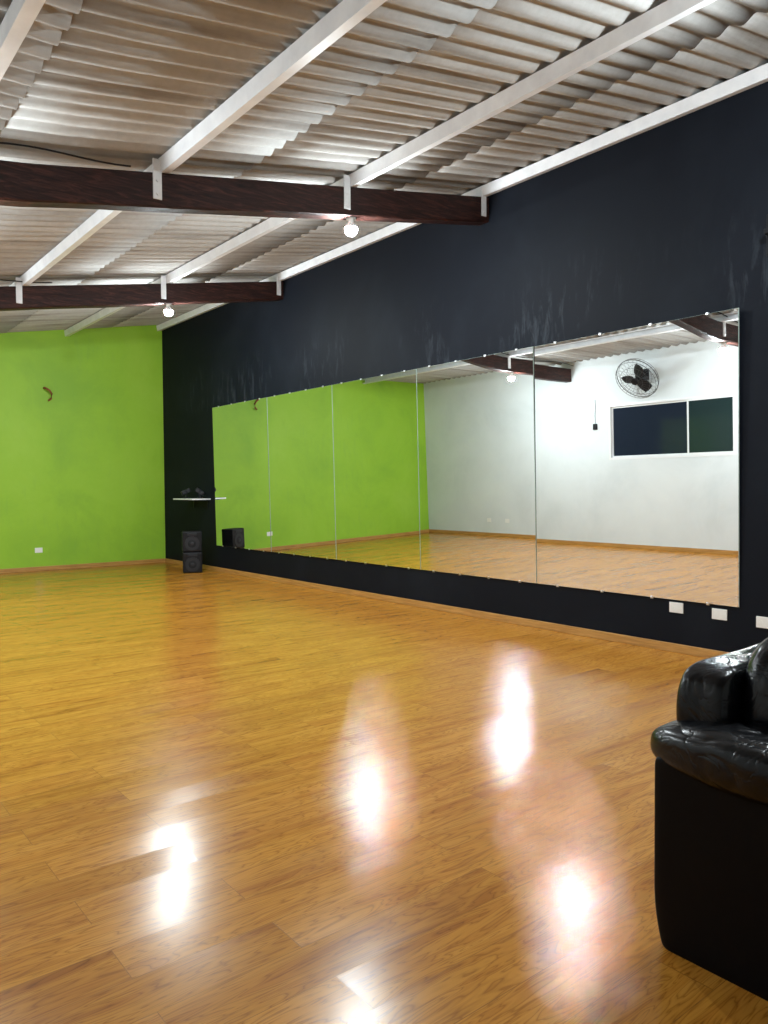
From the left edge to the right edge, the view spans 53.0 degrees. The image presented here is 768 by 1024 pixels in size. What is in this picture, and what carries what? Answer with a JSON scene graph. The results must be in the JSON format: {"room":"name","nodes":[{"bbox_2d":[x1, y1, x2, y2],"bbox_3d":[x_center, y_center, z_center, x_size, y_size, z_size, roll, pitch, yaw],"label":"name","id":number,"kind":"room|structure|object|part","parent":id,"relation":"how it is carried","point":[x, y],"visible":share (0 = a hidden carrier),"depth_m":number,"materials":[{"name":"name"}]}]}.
{"room":"exercise studio","nodes":[
{"label":"exercise studio","id":0,"kind":"room"},
{"bbox_2d":[0,325,165,568],"bbox_3d":[-7.176,-1.300,13.149,7.350,4.773,0.150,-2,2,-39],"label":"wall","id":1,"kind":"structure","parent":0,"point":[82,468],"depth_m":14.30,"materials":[{"name":"green paint"}]},
{"bbox_2d":[35,548,42,552],"bbox_3d":[-6.216,0.688,13.862,0.130,0.090,0.014,-2,2,-39],"label":"power socket","id":2,"kind":"object","parent":1,"relation":"attached to","point":[37,550],"visible":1,"depth_m":13.86,"materials":[{"name":"white plastic"}]},
{"bbox_2d":[43,387,52,400],"bbox_3d":[-6.055,-2.122,13.877,0.146,0.262,0.138,-2,2,-39],"label":"pipe stub","id":3,"kind":"object","parent":1,"relation":"attached to","point":[46,388],"visible":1,"depth_m":13.85,"materials":[{"name":"brown"}]},
{"bbox_2d":[0,558,164,572],"bbox_3d":[-7.107,1.049,13.157,7.014,0.075,0.018,-2,2,-39],"label":"baseboard","id":4,"kind":"structure","parent":1,"relation":"attached to","point":[56,567],"depth_m":14.30,"materials":[{"name":"brown wood"}]},
{"bbox_2d":[0,562,767,1023],"bbox_3d":[-1.714,1.321,6.410,7.350,0.120,17.600,-2,2,-39],"label":"floor","id":5,"kind":"structure","parent":0,"point":[226,798],"depth_m":3.43,"materials":[{"name":"laminate"}]},
{"bbox_2d":[183,551,202,572],"bbox_3d":[-3.335,0.872,13.413,0.330,0.360,0.279,-1,2,-15],"label":"loudspeaker","id":6,"kind":"object","parent":5,"relation":"on","point":[192,561],"visible":0.97,"depth_m":13.29,"materials":[{"name":"black plastic"}]},
{"bbox_2d":[182,531,201,551],"bbox_3d":[-3.345,0.512,13.403,0.330,0.360,0.279,-1,2,-16],"label":"loudspeaker","id":7,"kind":"object","parent":6,"relation":"on","point":[191,540],"visible":1,"depth_m":13.28,"materials":[{"name":"black plastic"}]},
{"bbox_2d":[650,638,767,1000],"bbox_3d":[1.526,0.873,2.376,1.097,0.996,1.024,-2,2,-39],"label":"armchair","id":8,"kind":"object","parent":5,"relation":"on","point":[711,832],"visible":1,"depth_m":2.30,"materials":[{"name":"black leather"}]},
{"bbox_3d":[1.232,1.076,2.132,0.221,0.610,0.950,-2,2,-39],"label":"arm","id":9,"kind":"part","parent":8,"relation":"part of","materials":[{"name":"black leather"}]},
{"bbox_3d":[1.294,0.891,2.673,0.782,0.823,0.199,-2,2,-39],"label":"frame","id":10,"kind":"part","parent":8,"relation":"part of","materials":[{"name":"black leather"}]},
{"bbox_2d":[743,638,767,726],"bbox_3d":[1.407,0.663,2.524,0.633,0.583,0.272,-2,2,-39],"label":"cushion","id":11,"kind":"object","parent":8,"relation":"on","point":[755,668],"depth_m":2.37,"materials":[{"name":"black leather"}]},
{"bbox_2d":[0,0,767,332],"bbox_3d":[-2.176,-3.017,6.792,7.427,1.005,19.168,-2,2,-39],"label":"ceiling","id":12,"kind":"structure","parent":0,"point":[112,81],"depth_m":5.49,"materials":[{"name":"grey metal"}]},
{"bbox_2d":[162,70,767,652],"bbox_3d":[1.082,-1.201,8.579,0.150,4.747,17.300,-2,2,-39],"label":"wall","id":13,"kind":"structure","parent":0,"point":[666,222],"depth_m":7.88,"materials":[{"name":"black paint"}]},
{"bbox_2d":[173,498,210,508],"bbox_3d":[-3.477,-0.154,13.925,0.360,0.182,0.800,-2,2,-39],"label":"wall shelf","id":14,"kind":"object","parent":13,"relation":"attached to","point":[193,499],"visible":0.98,"depth_m":13.80,"materials":[{"name":"white"}]},
{"bbox_2d":[181,488,190,497],"bbox_3d":[-3.605,-0.341,14.008,0.176,0.188,0.105,-1,2,-21],"label":"loudspeaker","id":15,"kind":"object","parent":14,"relation":"on","point":[184,492],"visible":0.97,"depth_m":13.97,"materials":[{"name":"black plastic"}]},
{"bbox_2d":[195,488,204,498],"bbox_3d":[-3.282,-0.338,13.724,0.173,0.195,0.105,-1,2,-4],"label":"loudspeaker","id":16,"kind":"object","parent":14,"relation":"on","point":[199,491],"visible":1,"depth_m":13.68,"materials":[{"name":"black plastic"}]},
{"bbox_2d":[212,397,271,551],"bbox_3d":[-2.384,-0.598,12.764,0.019,2.432,1.894,-3,3,-38],"label":"wall mirror","id":17,"kind":"object","parent":13,"relation":"attached to","point":[240,430],"visible":1,"depth_m":12.69,"materials":[{"name":"grey mirror"}]},
{"bbox_2d":[267,385,336,559],"bbox_3d":[-1.239,-0.561,11.331,0.020,2.432,1.764,-3,3,-38],"label":"wall mirror","id":18,"kind":"object","parent":13,"relation":"attached to","point":[300,423],"visible":1,"depth_m":11.26,"materials":[{"name":"grey mirror"}]},
{"bbox_2d":[332,369,420,569],"bbox_3d":[-0.135,-0.525,9.948,0.020,2.432,1.764,-3,3,-38],"label":"wall mirror","id":19,"kind":"object","parent":13,"relation":"attached to","point":[375,419],"visible":1,"depth_m":9.87,"materials":[{"name":"grey mirror"}]},
{"bbox_2d":[165,558,728,657],"bbox_3d":[1.033,1.136,8.600,0.018,0.075,17.300,-2,2,-39],"label":"baseboard","id":20,"kind":"structure","parent":13,"relation":"attached to","point":[667,646],"depth_m":8.27,"materials":[{"name":"brown wood"}]},
{"bbox_2d":[417,347,536,582],"bbox_3d":[0.979,-0.489,8.553,0.021,2.432,1.794,-3,3,-38],"label":"wall mirror","id":21,"kind":"object","parent":13,"relation":"attached to","point":[476,416],"visible":1,"depth_m":8.46,"materials":[{"name":"grey mirror"}]},
{"bbox_2d":[534,308,738,606],"bbox_3d":[2.205,-0.450,7.030,0.019,2.432,2.104,-3,3,-39],"label":"wall mirror","id":22,"kind":"object","parent":13,"relation":"attached to","point":[637,428],"visible":1,"depth_m":6.87,"materials":[{"name":"grey mirror"}]},
{"bbox_2d":[669,602,682,613],"bbox_3d":[2.542,0.832,6.700,0.014,0.090,0.130,-2,2,-39],"label":"power socket","id":23,"kind":"object","parent":13,"relation":"attached to","point":[675,607],"visible":1,"depth_m":6.70,"materials":[{"name":"white plastic"}]},
{"bbox_2d":[712,608,726,620],"bbox_3d":[2.786,0.850,6.395,0.014,0.090,0.130,-2,2,-39],"label":"power socket","id":24,"kind":"object","parent":13,"relation":"attached to","point":[719,614],"visible":1,"depth_m":6.39,"materials":[{"name":"white plastic"}]},
{"bbox_2d":[756,616,767,628],"bbox_3d":[3.017,0.878,6.107,0.014,0.090,0.130,-2,2,-39],"label":"power socket","id":25,"kind":"object","parent":13,"relation":"attached to","point":[761,622],"visible":1,"depth_m":6.12,"materials":[{"name":"white plastic"}]},
{"bbox_2d":[764,214,767,255],"bbox_3d":[2.979,-2.159,5.947,0.120,0.320,0.100,-2,2,-39],"label":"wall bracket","id":26,"kind":"object","parent":13,"relation":"attached to","point":[766,229],"visible":1,"depth_m":6.01,"materials":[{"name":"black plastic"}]},
{"bbox_3d":[3.021,-2.160,5.981,0.012,0.320,0.100,-2,2,-39],"label":"mount plate","id":27,"kind":"part","parent":26,"relation":"part of","materials":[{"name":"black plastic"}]},
{"bbox_3d":[-4.540,-0.558,4.103,0.150,3.820,17.300,-2,2,-39],"label":"wall","id":28,"kind":"structure","parent":0,"visible":0},
{"bbox_2d":[0,281,282,310],"bbox_3d":[-4.319,-2.802,9.509,7.050,1.195,0.159,-2,2,-39],"label":"timber beam","id":29,"kind":"structure","parent":28,"relation":"attached to","point":[112,295],"depth_m":10.20,"materials":[{"name":"brown wood"}]},
{"bbox_2d":[16,277,22,303],"bbox_3d":[-4.419,-2.684,9.326,0.070,0.310,0.025,-2,2,-39],"label":"bracket","id":30,"kind":"object","parent":29,"relation":"attached to","point":[18,284],"visible":1,"depth_m":9.32,"materials":[{"name":"white metal"}]},
{"bbox_2d":[161,275,165,298],"bbox_3d":[-2.991,-3.051,10.457,0.070,0.310,0.025,-2,2,-39],"label":"bracket","id":31,"kind":"object","parent":29,"relation":"attached to","point":[163,278],"visible":1,"depth_m":10.45,"materials":[{"name":"white metal"}]},
{"bbox_2d":[164,304,172,315],"bbox_3d":[-2.963,-2.777,10.593,0.124,0.170,0.124,-2,2,-39],"label":"ceiling lamp","id":32,"kind":"object","parent":29,"relation":"attached to","point":[168,311],"visible":1,"depth_m":10.56,"materials":[{"name":"white glass"}]},
{"bbox_3d":[-2.963,-2.729,10.595,0.124,0.074,0.124,-2,2,-39],"label":"bulb","id":33,"kind":"part","parent":32,"relation":"part of","materials":[{"name":"white glass"}]},
{"bbox_2d":[276,274,280,295],"bbox_3d":[-1.579,-3.415,11.576,0.070,0.310,0.025,-2,2,-39],"label":"bracket","id":34,"kind":"object","parent":29,"relation":"attached to","point":[278,282],"visible":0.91,"depth_m":11.57,"materials":[{"name":"white metal"}]},
{"bbox_2d":[0,160,488,225],"bbox_3d":[-1.667,-2.715,6.189,7.050,1.198,0.160,-2,2,-39],"label":"timber beam","id":35,"kind":"structure","parent":28,"relation":"attached to","point":[21,184],"depth_m":6.35,"materials":[{"name":"brown wood"}]},
{"bbox_2d":[0,0,45,80],"bbox_3d":[-2.996,-2.461,5.288,0.078,0.107,17.300,-2,2,-39],"label":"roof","id":36,"kind":"structure","parent":35,"relation":"on","point":[20,16],"depth_m":3.79,"materials":[{"name":"white metal"}]},
{"bbox_2d":[0,279,51,282],"bbox_3d":[-5.554,-2.634,8.361,3.722,0.317,0.014,-2,2,-39],"label":"cable","id":37,"kind":"object","parent":36,"relation":"attached to","point":[0,279],"visible":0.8,"depth_m":9.28,"materials":[{"name":"black rubber"}]},
{"bbox_2d":[0,142,130,166],"bbox_3d":[-3.136,-2.481,4.856,3.122,0.207,0.014,-2,2,-39],"label":"cable","id":38,"kind":"object","parent":36,"relation":"attached to","point":[7,143],"visible":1,"depth_m":5.52,"materials":[{"name":"black rubber"}]},
{"bbox_2d":[152,158,161,199],"bbox_3d":[-1.767,-2.598,6.006,0.070,0.310,0.025,-2,2,-39],"label":"bracket","id":39,"kind":"object","parent":35,"relation":"attached to","point":[157,174],"visible":1,"depth_m":6.00,"materials":[{"name":"white metal"}]},
{"bbox_2d":[10,0,386,285],"bbox_3d":[-1.847,-2.724,6.199,0.092,0.116,17.300,-2,2,-39],"label":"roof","id":40,"kind":"structure","parent":35,"relation":"on","point":[347,14],"depth_m":4.96,"materials":[{"name":"white metal"}]},
{"bbox_2d":[344,174,350,209],"bbox_3d":[-0.339,-2.966,7.137,0.070,0.310,0.025,-2,2,-39],"label":"bracket","id":41,"kind":"object","parent":35,"relation":"attached to","point":[347,196],"visible":1,"depth_m":7.13,"materials":[{"name":"white metal"}]},
{"bbox_2d":[345,217,357,235],"bbox_3d":[-0.311,-2.692,7.274,0.124,0.170,0.124,-2,2,-39],"label":"ceiling lamp","id":42,"kind":"object","parent":35,"relation":"attached to","point":[351,228],"visible":1,"depth_m":7.24,"materials":[{"name":"white glass"}]},
{"bbox_3d":[-0.311,-2.644,7.275,0.124,0.074,0.124,-2,2,-39],"label":"bulb","id":43,"kind":"part","parent":42,"relation":"part of","materials":[{"name":"white glass"}]},
{"bbox_2d":[64,0,715,335],"bbox_3d":[-0.411,-3.093,7.337,0.092,0.116,17.300,-2,2,-39],"label":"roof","id":44,"kind":"structure","parent":35,"relation":"on","point":[668,12],"depth_m":5.77,"materials":[{"name":"white metal"}]},
{"bbox_2d":[156,63,767,330],"bbox_3d":[0.954,-3.445,8.418,0.092,0.116,17.300,-2,2,-39],"label":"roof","id":45,"kind":"structure","parent":35,"relation":"on","point":[757,76],"depth_m":7.35,"materials":[{"name":"white metal"}]},
{"bbox_2d":[481,186,485,216],"bbox_3d":[1.073,-3.329,8.256,0.070,0.310,0.025,-2,2,-39],"label":"bracket","id":46,"kind":"object","parent":35,"relation":"attached to","point":[483,198],"visible":0.88,"depth_m":8.25,"materials":[{"name":"white metal"}]}
]}

